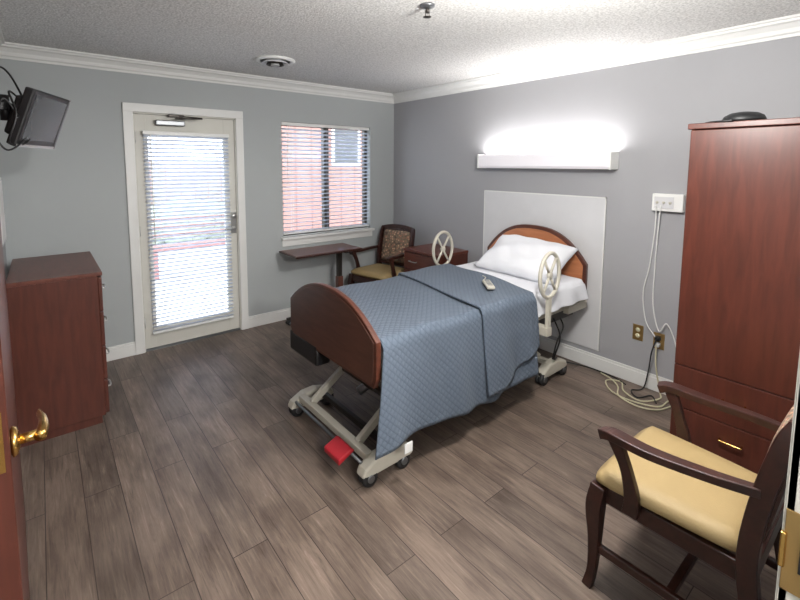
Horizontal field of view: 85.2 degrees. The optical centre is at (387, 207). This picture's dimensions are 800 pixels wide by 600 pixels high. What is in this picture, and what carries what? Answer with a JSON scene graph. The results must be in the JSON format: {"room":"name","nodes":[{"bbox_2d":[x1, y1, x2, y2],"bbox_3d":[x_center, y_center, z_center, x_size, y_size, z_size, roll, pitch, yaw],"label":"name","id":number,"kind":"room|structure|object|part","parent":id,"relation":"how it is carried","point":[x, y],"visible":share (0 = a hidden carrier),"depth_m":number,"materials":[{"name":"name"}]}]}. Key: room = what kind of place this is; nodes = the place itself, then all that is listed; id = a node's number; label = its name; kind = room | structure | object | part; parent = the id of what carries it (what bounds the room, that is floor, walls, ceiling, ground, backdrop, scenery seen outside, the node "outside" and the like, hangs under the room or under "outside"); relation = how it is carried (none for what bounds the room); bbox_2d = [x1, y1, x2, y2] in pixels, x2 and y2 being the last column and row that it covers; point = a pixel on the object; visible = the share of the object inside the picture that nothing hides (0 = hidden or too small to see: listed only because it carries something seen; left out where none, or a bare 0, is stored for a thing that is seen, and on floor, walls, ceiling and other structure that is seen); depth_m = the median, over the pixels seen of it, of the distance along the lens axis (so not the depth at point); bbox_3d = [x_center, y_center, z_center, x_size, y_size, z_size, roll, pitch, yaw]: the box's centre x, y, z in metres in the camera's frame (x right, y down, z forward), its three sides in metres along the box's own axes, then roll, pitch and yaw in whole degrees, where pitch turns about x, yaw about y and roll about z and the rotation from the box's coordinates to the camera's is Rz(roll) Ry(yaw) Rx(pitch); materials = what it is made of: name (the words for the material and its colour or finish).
{"room":"care facility","nodes":[
{"label":"care facility","id":0,"kind":"room"},
{"bbox_2d":[3,243,7,280],"bbox_3d":[-1.499,0.248,1.431,0.150,2.440,4.168,-4,7,-38],"label":"wall","id":1,"kind":"structure","parent":0,"point":[4,246],"depth_m":3.02,"materials":[{"name":"grey paint"}]},
{"bbox_2d":[0,27,4,45],"bbox_3d":[-1.449,-0.929,1.448,0.088,0.100,4.018,-4,7,-38],"label":"crown molding","id":2,"kind":"structure","parent":1,"relation":"attached to","point":[2,41],"depth_m":2.86,"materials":[{"name":"white paint"}]},
{"bbox_2d":[0,177,5,245],"bbox_3d":[-2.469,0.022,2.770,0.022,0.420,0.400,-4,7,-38],"label":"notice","id":3,"kind":"object","parent":1,"relation":"attached to","point":[2,214],"visible":0.79,"depth_m":2.77,"materials":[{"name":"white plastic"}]},
{"bbox_2d":[0,222,48,599],"bbox_3d":[-1.282,0.427,1.463,0.120,2.080,1.343,-5,8,-42],"label":"door","id":4,"kind":"structure","parent":1,"relation":"in","point":[14,575],"depth_m":1.00,"materials":[{"name":"brown wood"}]},
{"bbox_3d":[-0.856,0.519,0.951,0.024,0.140,0.002,-5,7,-41],"label":"latch plate","id":5,"kind":"part","parent":4,"relation":"part of","materials":[{"name":"gold metal"}]},
{"bbox_3d":[-0.870,0.543,1.096,0.029,0.041,0.145,-4,7,-37],"label":"lever handle","id":6,"kind":"part","parent":4,"relation":"part of","materials":[{"name":"gold metal"}]},
{"bbox_2d":[0,66,70,150],"bbox_3d":[-1.669,-0.425,1.972,0.249,0.343,0.438,-1,6,-15],"label":"television","id":7,"kind":"object","parent":1,"relation":"attached to","point":[35,119],"visible":1,"depth_m":1.92,"materials":[{"name":"black plastic"}]},
{"bbox_3d":[-1.691,-0.436,1.843,0.040,0.036,0.117,2,6,20],"label":"arm","id":8,"kind":"part","parent":7,"relation":"part of","materials":[{"name":"black plastic"}]},
{"bbox_3d":[-1.643,-0.285,2.037,0.004,0.012,0.350,19,0,-17],"label":"bezel edge trim","id":9,"kind":"part","parent":7,"relation":"part of","materials":[{"name":"silver metal"}]},
{"bbox_3d":[-1.647,-0.418,2.198,0.004,0.260,0.012,19,0,-17],"label":"bezel trim","id":10,"kind":"part","parent":7,"relation":"part of","materials":[{"name":"black plastic"}]},
{"bbox_2d":[0,58,393,347],"bbox_3d":[-1.379,-0.032,4.274,3.900,2.440,0.150,-4,7,-38],"label":"wall","id":11,"kind":"structure","parent":0,"point":[70,197],"depth_m":3.57,"materials":[{"name":"grey paint"}]},
{"bbox_2d":[122,102,248,354],"bbox_3d":[-1.756,0.172,3.896,0.977,2.105,0.280,-4,7,-38],"label":"patio door","id":12,"kind":"structure","parent":11,"relation":"in","point":[137,117],"depth_m":3.78,"materials":[{"name":"white paint"}]},
{"bbox_3d":[-2.104,0.200,3.608,0.072,2.105,0.020,-4,7,-38],"label":"casing","id":13,"kind":"part","parent":12,"relation":"part of","materials":[{"name":"white paint"}]},
{"bbox_3d":[-2.019,0.218,3.702,0.030,1.690,0.013,-4,7,-38],"label":"lite frame","id":14,"kind":"part","parent":12,"relation":"part of","materials":[{"name":"white paint"}]},
{"bbox_3d":[-1.746,-0.839,3.788,0.977,0.070,0.022,-4,7,-38],"label":"casing","id":15,"kind":"part","parent":12,"relation":"part of","materials":[{"name":"white paint"}]},
{"bbox_3d":[-1.782,-0.710,3.835,0.635,0.172,0.045,-4,7,-38],"label":"rail","id":16,"kind":"part","parent":12,"relation":"part of","materials":[{"name":"white paint"}]},
{"bbox_2d":[142,131,233,334],"bbox_3d":[-1.746,0.209,3.877,0.703,1.735,0.045,-4,7,-38],"label":"door blinds","id":17,"kind":"object","parent":12,"relation":"attached to","point":[162,134],"visible":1,"depth_m":3.84,"materials":[{"name":"white plastic"}]},
{"bbox_3d":[-1.750,1.065,3.964,0.695,0.016,0.030,-4,7,-38],"label":"rail","id":18,"kind":"part","parent":17,"relation":"part of","materials":[{"name":"white plastic"}]},
{"bbox_3d":[-1.704,-0.760,3.728,0.215,0.015,0.024,-2,6,-17],"label":"closer arm","id":19,"kind":"part","parent":12,"relation":"part of","materials":[{"name":"metal"}]},
{"bbox_3d":[-1.769,1.025,3.984,0.635,0.030,0.013,-4,7,-38],"label":"lite frame","id":20,"kind":"part","parent":12,"relation":"part of","materials":[{"name":"white paint"}]},
{"bbox_3d":[-1.788,1.109,4.015,0.635,0.182,0.045,-4,7,-38],"label":"rail","id":21,"kind":"part","parent":12,"relation":"part of","materials":[{"name":"white paint"}]},
{"bbox_3d":[-1.514,0.180,4.102,0.030,1.690,0.013,-4,7,-38],"label":"lite frame","id":22,"kind":"part","parent":12,"relation":"part of","materials":[{"name":"white paint"}]},
{"bbox_3d":[-1.465,0.142,4.137,0.045,0.200,0.017,-4,7,-38],"label":"lock plate","id":23,"kind":"part","parent":12,"relation":"part of","materials":[{"name":"silver metal"}]},
{"bbox_3d":[-1.395,0.146,4.171,0.069,2.105,0.020,-4,7,-38],"label":"casing","id":24,"kind":"part","parent":12,"relation":"part of","materials":[{"name":"white paint"}]},
{"bbox_2d":[0,42,393,103],"bbox_3d":[-1.301,-1.187,4.067,3.600,0.100,0.088,-4,7,-38],"label":"crown molding","id":25,"kind":"structure","parent":11,"relation":"attached to","point":[8,50],"depth_m":3.66,"materials":[{"name":"white paint"}]},
{"bbox_2d":[106,307,290,361],"bbox_3d":[-1.332,1.131,4.325,3.600,0.115,0.014,-4,7,-38],"label":"baseboard","id":26,"kind":"structure","parent":11,"relation":"attached to","point":[128,349],"depth_m":4.31,"materials":[{"name":"white paint"}]},
{"bbox_2d":[282,231,371,246],"bbox_3d":[-0.631,0.335,4.805,1.145,0.070,0.016,-4,7,-38],"label":"apron","id":27,"kind":"object","parent":11,"relation":"attached to","point":[286,243],"visible":0.87,"depth_m":4.76,"materials":[{"name":"white paint"}]},
{"bbox_2d":[281,125,374,240],"bbox_3d":[-0.657,-0.300,4.778,1.165,1.200,0.175,-4,7,-38],"label":"window","id":28,"kind":"structure","parent":11,"relation":"in","point":[336,232],"depth_m":4.82,"materials":[{"name":"white paint"}]},
{"bbox_3d":[-0.691,-0.885,4.765,1.105,0.035,0.050,-4,7,-38],"label":"frame","id":29,"kind":"part","parent":28,"relation":"part of","materials":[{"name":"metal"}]},
{"bbox_2d":[281,122,368,234],"bbox_3d":[-0.649,-0.323,4.765,1.089,1.148,0.064,-4,7,-38],"label":"window blinds","id":30,"kind":"object","parent":28,"relation":"attached to","point":[282,123],"visible":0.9,"depth_m":4.74,"materials":[{"name":"white plastic"}]},
{"bbox_3d":[-0.654,0.239,4.825,1.081,0.016,0.048,-4,7,-38],"label":"rail","id":31,"kind":"part","parent":30,"relation":"part of","materials":[{"name":"white plastic"}]},
{"bbox_3d":[-0.693,-0.320,4.821,0.060,1.170,0.060,-4,7,-38],"label":"mullion","id":32,"kind":"part","parent":28,"relation":"part of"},
{"bbox_3d":[-0.695,0.248,4.877,1.105,0.032,0.050,-4,7,-38],"label":"frame bottom","id":33,"kind":"part","parent":28,"relation":"part of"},
{"bbox_3d":[-0.275,-0.346,5.154,0.035,1.180,0.050,-4,7,-38],"label":"frame","id":34,"kind":"part","parent":28,"relation":"part of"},
{"bbox_2d":[20,320,776,599],"bbox_3d":[-0.084,1.376,2.776,3.900,0.060,4.318,-4,7,-38],"label":"floor","id":35,"kind":"structure","parent":0,"point":[199,480],"depth_m":2.13,"materials":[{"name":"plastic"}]},
{"bbox_2d":[6,251,111,447],"bbox_3d":[-2.146,0.848,2.869,0.473,0.960,0.796,-4,7,-38],"label":"dresser","id":36,"kind":"object","parent":35,"relation":"on","point":[55,302],"visible":1,"depth_m":2.56,"materials":[{"name":"brown wood"}]},
{"bbox_3d":[-1.993,0.498,2.955,0.020,0.212,0.768,-4,7,-38],"label":"drawer","id":37,"kind":"part","parent":36,"relation":"part of","materials":[{"name":"brown wood"}]},
{"bbox_3d":[-1.994,0.715,2.977,0.020,0.212,0.768,-4,7,-38],"label":"drawer","id":38,"kind":"part","parent":36,"relation":"part of","materials":[{"name":"brown wood"}]},
{"bbox_3d":[-1.995,0.932,2.998,0.020,0.212,0.768,-4,7,-38],"label":"drawer","id":39,"kind":"part","parent":36,"relation":"part of","materials":[{"name":"brown wood"}]},
{"bbox_3d":[-1.995,1.149,3.020,0.020,0.212,0.768,-4,7,-38],"label":"drawer","id":40,"kind":"part","parent":36,"relation":"part of","materials":[{"name":"brown wood"}]},
{"bbox_2d":[279,243,362,325],"bbox_3d":[-0.670,0.798,4.439,0.753,0.760,0.378,-4,7,-38],"label":"table","id":41,"kind":"object","parent":35,"relation":"on","point":[338,249],"visible":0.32,"depth_m":4.38,"materials":[{"name":"laminate"}]},
{"bbox_2d":[348,224,414,284],"bbox_3d":[-0.046,0.678,4.814,0.599,0.938,0.579,5,7,39],"label":"armchair","id":42,"kind":"object","parent":35,"relation":"on","point":[393,238],"visible":0.64,"depth_m":4.86,"materials":[{"name":"brown wood"}]},
{"bbox_3d":[-0.395,0.934,4.792,0.059,0.427,0.063,5,7,39],"label":"leg","id":43,"kind":"part","parent":42,"relation":"part of","materials":[{"name":"brown wood"}]},
{"bbox_3d":[-0.262,0.476,4.941,0.069,0.055,0.454,5,8,42],"label":"arm","id":44,"kind":"part","parent":42,"relation":"part of","materials":[{"name":"brown wood"}]},
{"bbox_3d":[-0.209,0.781,4.626,0.470,0.070,0.030,5,7,39],"label":"rail","id":45,"kind":"part","parent":42,"relation":"part of","materials":[{"name":"brown wood"}]},
{"bbox_2d":[351,263,403,279],"bbox_3d":[-0.079,0.698,4.777,0.509,0.077,0.450,5,7,39],"label":"seat cushion","id":46,"kind":"object","parent":42,"relation":"on","point":[378,271],"depth_m":4.68,"materials":[{"name":"beige leather"}]},
{"bbox_3d":[-0.075,0.661,5.122,0.046,0.910,0.125,5,7,39],"label":"post","id":47,"kind":"part","parent":42,"relation":"part of","materials":[{"name":"brown wood"}]},
{"bbox_3d":[0.078,0.628,4.961,0.441,0.044,0.031,5,7,39],"label":"rail","id":48,"kind":"part","parent":42,"relation":"part of","materials":[{"name":"brown wood"}]},
{"bbox_3d":[0.140,0.510,4.613,0.069,0.055,0.454,4,7,36],"label":"arm","id":49,"kind":"part","parent":42,"relation":"part of","materials":[{"name":"brown wood"}]},
{"bbox_3d":[0.125,0.230,4.978,0.455,0.079,0.044,5,7,39],"label":"crest rail","id":50,"kind":"part","parent":42,"relation":"part of","materials":[{"name":"brown wood"}]},
{"bbox_3d":[0.261,0.690,4.847,0.046,0.910,0.125,5,7,39],"label":"post","id":51,"kind":"part","parent":42,"relation":"part of","materials":[{"name":"brown wood"}]},
{"bbox_2d":[403,243,467,271],"bbox_3d":[0.480,0.800,4.506,0.463,0.750,0.516,-4,7,-38],"label":"nightstand","id":52,"kind":"object","parent":35,"relation":"on","point":[420,256],"visible":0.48,"depth_m":4.39,"materials":[{"name":"brown wood"}]},
{"bbox_3d":[0.334,0.560,4.364,0.020,0.175,0.490,-4,7,-38],"label":"drawer","id":53,"kind":"part","parent":52,"relation":"part of","materials":[{"name":"brown wood"}]},
{"bbox_2d":[288,224,588,487],"bbox_3d":[0.439,0.765,3.083,2.259,1.100,1.140,-4,7,-38],"label":"hospital bed","id":54,"kind":"object","parent":35,"relation":"on","point":[440,344],"visible":0.98,"depth_m":2.58,"materials":[{"name":"blue fabric"}]},
{"bbox_3d":[-0.356,1.264,2.481,0.018,0.018,0.720,-4,7,-38],"label":"pedal rod","id":55,"kind":"part","parent":54,"relation":"part of","materials":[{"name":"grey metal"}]},
{"bbox_3d":[-0.329,0.646,2.454,0.038,0.375,0.880,-4,7,-38],"label":"footboard panel","id":56,"kind":"part","parent":54,"relation":"part of","materials":[{"name":"brown wood"}]},
{"bbox_2d":[336,275,538,459],"bbox_3d":[0.222,0.846,2.893,1.515,0.566,1.051,-4,7,-38],"label":"quilt","id":57,"kind":"object","parent":54,"relation":"on","point":[442,347],"depth_m":2.46,"materials":[{"name":"blue fabric"}]},
{"bbox_3d":[0.469,0.759,3.117,2.020,0.055,0.840,-4,7,-38],"label":"deck frame","id":58,"kind":"part","parent":54,"relation":"part of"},
{"bbox_3d":[0.473,0.649,3.110,1.990,0.155,0.880,-4,7,-38],"label":"mattress","id":59,"kind":"part","parent":54,"relation":"part of","materials":[{"name":"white fabric"}]},
{"bbox_2d":[482,275,494,288],"bbox_3d":[0.694,0.516,3.061,0.054,0.025,0.351,0,6,1],"label":"remote","id":60,"kind":"object","parent":54,"relation":"on","point":[488,284],"visible":1,"depth_m":2.95,"materials":[{"name":"white plastic"}]},
{"bbox_2d":[474,234,578,284],"bbox_3d":[1.108,0.398,3.503,0.680,0.210,0.480,10,37,44],"label":"pillow","id":61,"kind":"object","parent":54,"relation":"on","point":[518,257],"depth_m":3.41,"materials":[{"name":"white fabric"}]},
{"bbox_3d":[1.260,0.438,3.770,0.045,0.520,0.910,-4,7,-38],"label":"headboard panel","id":62,"kind":"part","parent":54,"relation":"part of","materials":[{"name":"brown wood"}]},
{"bbox_3d":[1.053,0.830,2.953,0.060,0.060,0.105,-4,7,-38],"label":"assist rail clamp","id":63,"kind":"part","parent":54,"relation":"part of","materials":[{"name":"beige plastic"}]},
{"bbox_3d":[1.050,0.507,2.869,0.086,0.120,0.018,-4,7,-38],"label":"assist rail spoke","id":64,"kind":"part","parent":54,"relation":"part of","materials":[{"name":"beige plastic"}]},
{"bbox_3d":[1.050,0.397,2.858,0.086,0.120,0.018,-4,7,-38],"label":"assist rail spoke","id":65,"kind":"part","parent":54,"relation":"part of","materials":[{"name":"beige plastic"}]},
{"bbox_3d":[1.077,0.711,2.912,0.040,0.245,0.024,-4,7,-38],"label":"assist rail post","id":66,"kind":"part","parent":54,"relation":"part of","materials":[{"name":"beige plastic"}]},
{"bbox_3d":[1.077,0.450,2.886,0.255,0.325,0.026,-4,7,-38],"label":"assist rail ring","id":67,"kind":"part","parent":54,"relation":"part of","materials":[{"name":"beige plastic"}]},
{"bbox_3d":[1.077,0.450,2.886,0.052,0.052,0.024,-4,7,-38],"label":"assist rail hub","id":68,"kind":"part","parent":54,"relation":"part of","materials":[{"name":"beige plastic"}]},
{"bbox_3d":[1.105,0.503,2.913,0.086,0.120,0.018,-4,7,-38],"label":"assist rail spoke","id":69,"kind":"part","parent":54,"relation":"part of","materials":[{"name":"beige plastic"}]},
{"bbox_3d":[1.105,0.393,2.902,0.086,0.120,0.018,-4,7,-38],"label":"assist rail spoke","id":70,"kind":"part","parent":54,"relation":"part of","materials":[{"name":"beige plastic"}]},
{"bbox_3d":[0.708,0.850,2.817,1.850,0.065,0.040,-4,7,-38],"label":"rail","id":71,"kind":"part","parent":54,"relation":"part of","materials":[{"name":"metal"}]},
{"bbox_3d":[1.264,0.977,3.220,0.057,0.348,0.110,5,7,40],"label":"bed cord","id":72,"kind":"part","parent":54,"relation":"part of","materials":[{"name":"black plastic"}]},
{"bbox_3d":[1.285,0.970,3.269,0.097,0.344,0.026,-2,6,-25],"label":"bed cord","id":73,"kind":"part","parent":54,"relation":"part of","materials":[{"name":"black plastic"}]},
{"bbox_2d":[582,381,793,599],"bbox_3d":[1.142,1.001,1.584,0.599,0.938,0.579,-4,7,-38],"label":"armchair","id":74,"kind":"object","parent":35,"relation":"on","point":[697,499],"visible":0.87,"depth_m":1.50,"materials":[{"name":"brown wood"}]},
{"bbox_3d":[0.794,1.248,1.661,0.059,0.427,0.063,-4,7,-38],"label":"leg","id":75,"kind":"part","parent":74,"relation":"part of","materials":[{"name":"brown wood"}]},
{"bbox_3d":[0.954,1.093,1.483,0.028,0.065,0.450,-4,7,-38],"label":"rail","id":76,"kind":"part","parent":74,"relation":"part of","materials":[{"name":"brown wood"}]},
{"bbox_2d":[596,426,756,551],"bbox_3d":[1.110,1.014,1.626,0.509,0.077,0.450,-4,7,-38],"label":"seat cushion","id":77,"kind":"object","parent":74,"relation":"on","point":[707,515],"depth_m":1.52,"materials":[{"name":"beige leather"}]},
{"bbox_3d":[0.924,0.828,1.423,0.069,0.055,0.454,-5,8,-42],"label":"arm","id":78,"kind":"part","parent":74,"relation":"part of","materials":[{"name":"brown wood"}]},
{"bbox_3d":[1.331,0.797,1.746,0.069,0.055,0.454,-4,7,-35],"label":"arm","id":79,"kind":"part","parent":74,"relation":"part of","materials":[{"name":"brown wood"}]},
{"bbox_3d":[1.109,1.045,1.279,0.046,0.910,0.125,-4,7,-38],"label":"post","id":80,"kind":"part","parent":74,"relation":"part of","materials":[{"name":"brown wood"}]},
{"bbox_3d":[1.261,1.098,1.443,0.430,0.065,0.025,-4,7,-38],"label":"rail","id":81,"kind":"part","parent":74,"relation":"part of","materials":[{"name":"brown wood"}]},
{"bbox_3d":[1.293,0.796,1.375,0.420,0.380,0.073,-4,7,-38],"label":"panel","id":82,"kind":"part","parent":74,"relation":"part of","materials":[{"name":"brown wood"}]},
{"bbox_3d":[1.449,1.019,1.550,0.046,0.910,0.125,-4,7,-38],"label":"post","id":83,"kind":"part","parent":74,"relation":"part of","materials":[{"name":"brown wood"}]},
{"bbox_2d":[670,111,799,473],"bbox_3d":[2.021,0.455,2.299,0.757,1.881,0.660,-4,7,-38],"label":"wardrobe","id":84,"kind":"object","parent":35,"relation":"on","point":[738,336],"depth_m":2.14,"materials":[{"name":"brown wood"}]},
{"bbox_3d":[1.782,1.230,2.186,0.022,0.230,0.632,-4,7,-38],"label":"drawer","id":85,"kind":"part","parent":84,"relation":"part of","materials":[{"name":"brown wood"}]},
{"bbox_3d":[1.734,1.198,2.202,0.030,0.010,0.102,-4,7,-38],"label":"drawer pull","id":86,"kind":"part","parent":84,"relation":"part of","materials":[{"name":"gold metal"}]},
{"bbox_3d":[1.783,0.996,2.163,0.022,0.230,0.632,-4,7,-38],"label":"drawer","id":87,"kind":"part","parent":84,"relation":"part of","materials":[{"name":"brown wood"}]},
{"bbox_3d":[1.752,-0.455,2.196,0.238,0.051,0.222,2,6,19],"label":"black cap","id":88,"kind":"part","parent":84,"relation":"part of","materials":[{"name":"black plastic"}]},
{"bbox_3d":[1.775,-0.452,2.164,0.176,0.051,0.176,-4,7,-38],"label":"crown","id":89,"kind":"part","parent":84,"relation":"part of","materials":[{"name":"black plastic"}]},
{"bbox_2d":[0,0,799,93],"bbox_3d":[-0.076,-1.131,2.529,3.900,0.100,4.318,-4,7,-38],"label":"ceiling","id":90,"kind":"structure","parent":0,"point":[386,46],"depth_m":2.67,"materials":[{"name":"white paint"}]},
{"bbox_2d":[254,55,295,66],"bbox_3d":[-0.895,-1.153,3.462,0.320,0.047,0.320,-4,7,-38],"label":"ceiling vent","id":91,"kind":"object","parent":90,"relation":"attached to","point":[268,60],"depth_m":3.40,"materials":[{"name":"white metal"}]},
{"bbox_2d":[420,2,434,18],"bbox_3d":[0.207,-1.023,2.264,0.080,0.062,0.080,-4,7,-38],"label":"sprinkler","id":92,"kind":"object","parent":90,"relation":"attached to","point":[426,5],"visible":1,"depth_m":2.25,"materials":[{"name":"grey metal"}]},
{"bbox_2d":[393,36,799,380],"bbox_3d":[1.433,0.028,3.759,0.150,2.440,4.168,-4,7,-38],"label":"wall","id":93,"kind":"structure","parent":0,"point":[642,112],"depth_m":3.29,"materials":[{"name":"grey paint"}]},
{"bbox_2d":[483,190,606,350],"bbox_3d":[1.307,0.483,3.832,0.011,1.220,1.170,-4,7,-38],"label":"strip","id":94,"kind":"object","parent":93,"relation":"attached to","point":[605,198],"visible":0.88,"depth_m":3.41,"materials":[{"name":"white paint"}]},
{"bbox_2d":[484,190,606,350],"bbox_3d":[1.308,0.483,3.833,0.008,1.220,1.170,-4,7,-38],"label":"board","id":95,"kind":"object","parent":93,"relation":"attached to","point":[580,220],"visible":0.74,"depth_m":3.57,"materials":[{"name":"white plastic"}]},
{"bbox_2d":[477,152,618,169],"bbox_3d":[1.286,-0.394,3.681,0.128,0.131,1.240,-4,7,-38],"label":"wall light","id":96,"kind":"object","parent":93,"relation":"attached to","point":[589,160],"visible":1,"depth_m":3.52,"materials":[{"name":"white plastic"}]},
{"bbox_2d":[393,14,799,103],"bbox_3d":[1.297,-1.135,3.629,0.088,0.100,4.018,-4,7,-38],"label":"crown molding","id":97,"kind":"structure","parent":93,"relation":"attached to","point":[787,26],"depth_m":3.08,"materials":[{"name":"white paint"}]},
{"bbox_2d":[539,335,672,394],"bbox_3d":[1.318,1.184,3.881,0.014,0.115,4.018,-4,7,-38],"label":"baseboard","id":98,"kind":"structure","parent":93,"relation":"attached to","point":[628,373],"depth_m":3.40,"materials":[{"name":"white paint"}]},
{"bbox_2d":[632,323,643,340],"bbox_3d":[1.843,0.919,3.200,0.009,0.116,0.072,-4,7,-38],"label":"wall outlet","id":99,"kind":"object","parent":93,"relation":"attached to","point":[637,329],"visible":1,"depth_m":3.20,"materials":[{"name":"gold metal"}]},
{"bbox_2d":[653,332,664,349],"bbox_3d":[1.916,0.951,3.082,0.045,0.116,0.072,-4,7,-38],"label":"wall outlet","id":100,"kind":"object","parent":93,"relation":"attached to","point":[660,337],"visible":0.91,"depth_m":3.08,"materials":[{"name":"gold metal"}]},
{"bbox_2d":[566,205,675,410],"bbox_3d":[1.629,0.641,3.159,0.331,1.344,0.846,-4,7,-38],"label":"power cables","id":101,"kind":"object","parent":100,"relation":"attached to","point":[601,372],"visible":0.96,"depth_m":3.06,"materials":[{"name":"white plastic"}]},
{"bbox_2d":[652,193,685,212],"bbox_3d":[1.919,-0.033,2.971,0.062,0.120,0.190,-4,7,-38],"label":"wall control box","id":102,"kind":"object","parent":93,"relation":"attached to","point":[668,202],"visible":0.99,"depth_m":2.95,"materials":[{"name":"white plastic"}]},
{"bbox_3d":[1.220,0.297,1.033,3.600,2.440,0.150,-4,7,-38],"label":"wall","id":103,"kind":"structure","parent":0,"visible":0},
{"bbox_2d":[775,352,799,599],"bbox_3d":[0.309,0.525,0.323,1.188,2.120,0.186,-4,7,-38],"label":"door frame","id":104,"kind":"structure","parent":103,"relation":"attached to","point":[797,400],"depth_m":0.70,"materials":[{"name":"white paint"}]},
{"bbox_2d":[777,508,799,597],"bbox_3d":[0.664,0.560,0.689,0.009,0.140,0.066,-4,7,-38],"label":"strike plate","id":105,"kind":"object","parent":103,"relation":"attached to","point":[789,543],"visible":1,"depth_m":0.70,"materials":[{"name":"gold metal"}]},
{"label":"outside","id":106,"kind":"structure","parent":0,"visible":0},
{"bbox_2d":[155,246,227,324],"bbox_3d":[-5.514,0.697,10.034,15.000,0.070,13.850,-4,7,-38],"label":"patio","id":107,"kind":"structure","parent":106,"point":[183,251],"depth_m":5.98,"materials":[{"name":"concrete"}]},
{"bbox_2d":[149,162,223,207],"bbox_3d":[-6.708,-0.053,8.325,8.100,1.750,0.100,-4,7,-38],"label":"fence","id":108,"kind":"object","parent":107,"relation":"on","point":[149,162],"visible":0.02,"depth_m":9.93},
{"bbox_2d":[151,197,224,243],"bbox_3d":[-5.147,0.377,8.283,5.754,1.128,1.286,-4,7,-38],"label":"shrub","id":109,"kind":"object","parent":107,"relation":"on","point":[178,240],"visible":0.1,"depth_m":8.61,"materials":[{"name":"green plant"}]},
{"bbox_2d":[152,214,224,278],"bbox_3d":[-2.958,0.545,6.719,1.400,0.900,0.430,-4,7,-38],"label":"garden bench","id":110,"kind":"object","parent":107,"relation":"on","point":[196,242],"visible":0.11,"depth_m":6.66,"materials":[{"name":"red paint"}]},
{"bbox_2d":[281,126,361,230],"bbox_3d":[0.024,-1.325,8.708,5.750,4.250,0.300,-4,7,-38],"label":"siding","id":111,"kind":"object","parent":107,"relation":"on","point":[290,131],"visible":0.02,"depth_m":7.57,"materials":[{"name":"plastic"}]},
{"bbox_2d":[331,129,359,164],"bbox_3d":[-0.753,-1.196,7.886,0.600,0.850,0.030,-4,7,-38],"label":"frame","id":112,"kind":"object","parent":111,"relation":"attached to","point":[332,141],"visible":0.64,"depth_m":7.75,"materials":[{"name":"white paint"}]},
{"bbox_2d":[335,129,357,161],"bbox_3d":[-0.742,-1.194,7.872,0.500,0.750,0.005,-4,7,-38],"label":"pane","id":113,"kind":"object","parent":112,"relation":"attached to","point":[336,145],"visible":0.29,"depth_m":7.88,"materials":[{"name":"clear glass"}]}
]}

